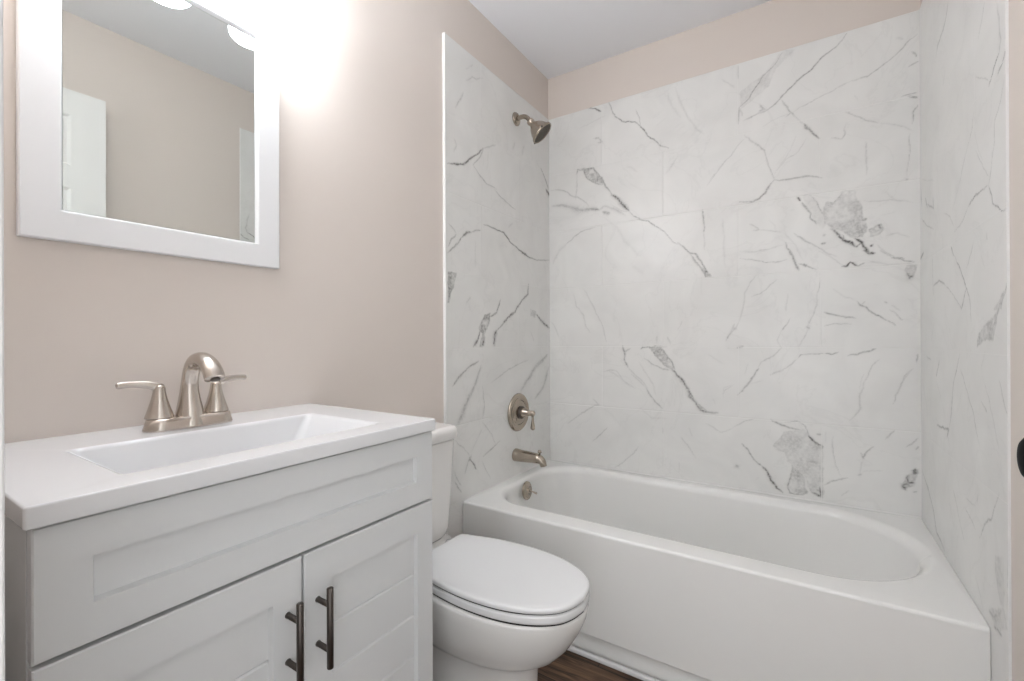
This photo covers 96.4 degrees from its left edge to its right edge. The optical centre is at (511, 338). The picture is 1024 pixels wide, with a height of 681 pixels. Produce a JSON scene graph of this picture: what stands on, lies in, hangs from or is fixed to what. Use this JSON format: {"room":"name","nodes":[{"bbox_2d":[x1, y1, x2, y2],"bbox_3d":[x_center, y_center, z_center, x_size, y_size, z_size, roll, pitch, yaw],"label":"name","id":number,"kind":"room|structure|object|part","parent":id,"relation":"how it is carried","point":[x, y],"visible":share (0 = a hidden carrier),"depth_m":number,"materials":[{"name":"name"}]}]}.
{"room":"bathroom","nodes":[
{"label":"bathroom","id":0,"kind":"room"},
{"bbox_2d":[3,0,549,537],"bbox_3d":[-0.429,-0.165,1.598,0.110,2.483,2.360,0,0,33],"label":"wall","id":1,"kind":"structure","parent":0,"point":[350,315],"depth_m":1.44,"materials":[{"name":"beige paint"}]},
{"bbox_2d":[16,0,278,268],"bbox_3d":[-0.745,-0.499,1.007,0.019,0.633,0.473,0,0,33],"label":"wall mirror","id":2,"kind":"object","parent":1,"relation":"attached to","point":[148,126],"visible":0.97,"depth_m":0.97,"materials":[{"name":"white paint"}]},
{"bbox_2d":[62,0,254,242],"bbox_3d":[-0.749,-0.499,1.009,0.006,0.516,0.356,0,0,33],"label":"mirror glass","id":3,"kind":"object","parent":2,"relation":"attached to","point":[158,96],"depth_m":0.99,"materials":[{"name":"clear mirror"}]},
{"bbox_2d":[442,32,446,534],"bbox_3d":[-0.259,-0.052,1.766,0.013,2.256,0.003,0,0,33],"label":"trim","id":4,"kind":"structure","parent":1,"relation":"attached to","point":[443,33],"depth_m":1.76,"materials":[{"name":"white"}]},
{"bbox_3d":[-0.029,-0.052,2.123,0.010,2.256,0.845,0,0,33],"label":"marble tile panel","id":5,"kind":"part","parent":1,"relation":"part of","materials":[{"name":"white stone"}]},
{"bbox_2d":[508,393,534,430],"bbox_3d":[0.066,0.353,2.172,0.094,0.182,0.182,0,0,33],"label":"shower valve","id":6,"kind":"object","parent":1,"relation":"attached to","point":[518,408],"visible":1,"depth_m":2.16,"materials":[{"name":"silver metal"}]},
{"bbox_3d":[0.098,0.394,2.154,0.021,0.075,0.021,0,0,33],"label":"lever","id":7,"kind":"part","parent":6,"relation":"part of","materials":[{"name":"silver metal"}]},
{"bbox_2d":[512,448,546,466],"bbox_3d":[0.087,0.551,2.135,0.167,0.075,0.064,0,0,33],"label":"tub spout","id":8,"kind":"object","parent":1,"relation":"attached to","point":[518,455],"visible":1,"depth_m":2.12,"materials":[{"name":"silver metal"}]},
{"bbox_2d":[512,112,550,143],"bbox_3d":[0.105,-1.000,2.164,0.177,0.164,0.110,0,0,33],"label":"shower","id":9,"kind":"object","parent":1,"relation":"attached to","point":[539,129],"visible":1,"depth_m":2.13,"materials":[{"name":"silver metal"}]},
{"bbox_3d":[0.060,-1.033,2.167,0.091,0.059,0.021,0,0,33],"label":"shower arm","id":10,"kind":"part","parent":9,"relation":"part of","materials":[{"name":"silver metal"}]},
{"bbox_2d":[538,650,642,680],"bbox_3d":[-0.108,1.105,0.595,1.728,0.060,3.700,0,0,33],"label":"floor","id":11,"kind":"structure","parent":0,"point":[570,666],"depth_m":1.48,"materials":[{"name":"brown wood"}]},
{"bbox_2d":[5,431,432,680],"bbox_3d":[-0.531,0.643,0.889,0.499,0.867,0.644,0,0,33],"label":"vanity cabinet","id":12,"kind":"object","parent":11,"relation":"on","point":[320,569],"visible":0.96,"depth_m":0.70,"materials":[{"name":"white paint"}]},
{"bbox_3d":[-0.449,0.663,0.645,0.018,0.589,0.322,0,0,33],"label":"door","id":13,"kind":"part","parent":12,"relation":"part of","materials":[{"name":"white paint"}]},
{"bbox_2d":[5,403,434,530],"bbox_3d":[-0.547,0.226,0.893,0.473,0.087,0.650,0,0,33],"label":"vanity sink","id":14,"kind":"object","parent":12,"relation":"on","point":[52,480],"visible":0.77,"depth_m":0.78,"materials":[{"name":"white ceramic"}]},
{"bbox_2d":[115,352,246,432],"bbox_3d":[-0.635,0.106,0.933,0.150,0.157,0.239,0,0,33],"label":"sink faucet","id":15,"kind":"object","parent":14,"relation":"on","point":[190,412],"visible":1,"depth_m":0.93,"materials":[{"name":"silver metal"}]},
{"bbox_3d":[-0.723,0.095,0.892,0.011,0.023,0.076,0,0,37],"label":"lever","id":16,"kind":"part","parent":15,"relation":"part of","materials":[{"name":"silver metal"}]},
{"bbox_3d":[-0.706,0.126,0.916,0.049,0.066,0.049,0,0,33],"label":"handle","id":17,"kind":"part","parent":15,"relation":"part of","materials":[{"name":"silver metal"}]},
{"bbox_3d":[-0.672,0.171,0.957,0.056,0.024,0.162,0,0,33],"label":"plate","id":18,"kind":"part","parent":15,"relation":"part of","materials":[{"name":"silver metal"}]},
{"bbox_3d":[-0.635,0.106,0.933,0.150,0.157,0.060,0,0,33],"label":"spout","id":19,"kind":"part","parent":15,"relation":"part of","materials":[{"name":"silver metal"}]},
{"bbox_3d":[-0.649,0.126,1.004,0.049,0.066,0.049,0,0,33],"label":"handle","id":20,"kind":"part","parent":15,"relation":"part of","materials":[{"name":"silver metal"}]},
{"bbox_3d":[-0.634,0.094,1.030,0.011,0.023,0.076,0,0,29],"label":"lever","id":21,"kind":"part","parent":15,"relation":"part of","materials":[{"name":"silver metal"}]},
{"bbox_3d":[-0.352,0.494,0.743,0.041,0.137,0.011,0,0,33],"label":"bar handle","id":22,"kind":"part","parent":12,"relation":"part of","materials":[{"name":"grey metal"}]},
{"bbox_3d":[-0.323,0.494,0.790,0.041,0.137,0.011,0,0,33],"label":"bar handle","id":23,"kind":"part","parent":12,"relation":"part of","materials":[{"name":"grey metal"}]},
{"bbox_3d":[-0.274,0.663,0.916,0.018,0.589,0.317,0,0,33],"label":"door","id":24,"kind":"part","parent":12,"relation":"part of","materials":[{"name":"white paint"}]},
{"bbox_2d":[429,422,589,680],"bbox_3d":[-0.109,0.683,1.337,0.696,0.785,0.334,0,0,33],"label":"toilet","id":25,"kind":"object","parent":11,"relation":"on","point":[503,610],"visible":0.62,"depth_m":1.19,"materials":[{"name":"white ceramic"}]},
{"bbox_3d":[-0.327,0.498,1.478,0.168,0.327,0.276,0,0,33],"label":"tank","id":26,"kind":"part","parent":25,"relation":"part of","materials":[{"name":"white ceramic"}]},
{"bbox_3d":[-0.326,0.313,1.477,0.184,0.043,0.296,0,0,33],"label":"tank lid","id":27,"kind":"part","parent":25,"relation":"part of","materials":[{"name":"white ceramic"}]},
{"bbox_3d":[-0.073,0.882,1.314,0.608,0.386,0.334,0,0,33],"label":"bowl","id":28,"kind":"part","parent":25,"relation":"part of","materials":[{"name":"white ceramic"}]},
{"bbox_3d":[-0.026,0.673,1.284,0.498,0.023,0.320,0,0,33],"label":"seat","id":29,"kind":"part","parent":25,"relation":"part of","materials":[{"name":"white plastic"}]},
{"bbox_3d":[-0.026,0.649,1.284,0.498,0.017,0.320,0,0,33],"label":"lid","id":30,"kind":"part","parent":25,"relation":"part of","materials":[{"name":"white plastic"}]},
{"bbox_2d":[463,460,990,680],"bbox_3d":[0.640,0.862,1.749,1.513,0.420,0.748,0,0,33],"label":"bathtub","id":31,"kind":"object","parent":11,"relation":"on","point":[689,581],"visible":0.87,"depth_m":1.44,"materials":[{"name":"white plastic"}]},
{"bbox_3d":[0.073,0.703,2.114,0.024,0.083,0.084,0,0,33],"label":"overflow plate","id":32,"kind":"part","parent":31,"relation":"part of","materials":[{"name":"silver metal"}]},
{"bbox_2d":[567,645,659,680],"bbox_3d":[0.435,1.066,1.427,1.516,0.014,0.016,0,0,33],"label":"trim","id":33,"kind":"structure","parent":31,"relation":"attached to","point":[571,648],"depth_m":1.49,"materials":[{"name":"white paint"}]},
{"bbox_3d":[0.450,1.038,1.453,1.513,0.070,0.017,0,0,33],"label":"toe panel","id":34,"kind":"part","parent":31,"relation":"part of","materials":[{"name":"white plastic"}]},
{"bbox_2d":[468,0,771,78],"bbox_3d":[0.245,-1.449,1.160,1.728,0.080,2.360,0,0,33],"label":"ceiling","id":35,"kind":"structure","parent":0,"point":[558,37],"depth_m":2.04,"materials":[{"name":"white paint"}]},
{"bbox_2d":[548,0,921,518],"bbox_3d":[0.867,-0.170,2.112,1.528,2.483,0.090,0,0,33],"label":"wall","id":36,"kind":"structure","parent":0,"point":[735,247],"depth_m":1.95,"materials":[{"name":"white stone"}]},
{"bbox_2d":[919,0,1023,680],"bbox_3d":[0.932,-0.171,0.718,0.104,2.483,2.360,0,0,33],"label":"wall","id":37,"kind":"structure","parent":0,"point":[963,63],"depth_m":1.11,"materials":[{"name":"white stone"}]},
{"bbox_2d":[1005,0,1011,680],"bbox_3d":[1.014,-0.058,0.935,0.004,2.256,0.002,0,0,33],"label":"trim","id":38,"kind":"structure","parent":37,"relation":"attached to","point":[1006,1],"depth_m":0.93,"materials":[{"name":"white"}]},
{"bbox_2d":[1017,438,1023,476],"bbox_3d":[0.421,0.012,0.195,0.140,2.096,0.653,0,0,33],"label":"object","id":39,"kind":"structure","parent":37,"relation":"in","point":[1020,449],"depth_m":0.46,"materials":[{"name":"black metal"}]},
{"bbox_3d":[-0.358,-0.166,0.218,1.528,2.483,0.120,0,0,33],"label":"wall","id":40,"kind":"structure","parent":0,"visible":0},
{"bbox_2d":[0,0,4,680],"bbox_3d":[-0.017,-0.021,0.078,0.802,2.190,0.014,0,0,33],"label":"door frame","id":41,"kind":"structure","parent":40,"relation":"attached to","point":[2,441],"depth_m":0.26,"materials":[{"name":"white paint"}]}
]}

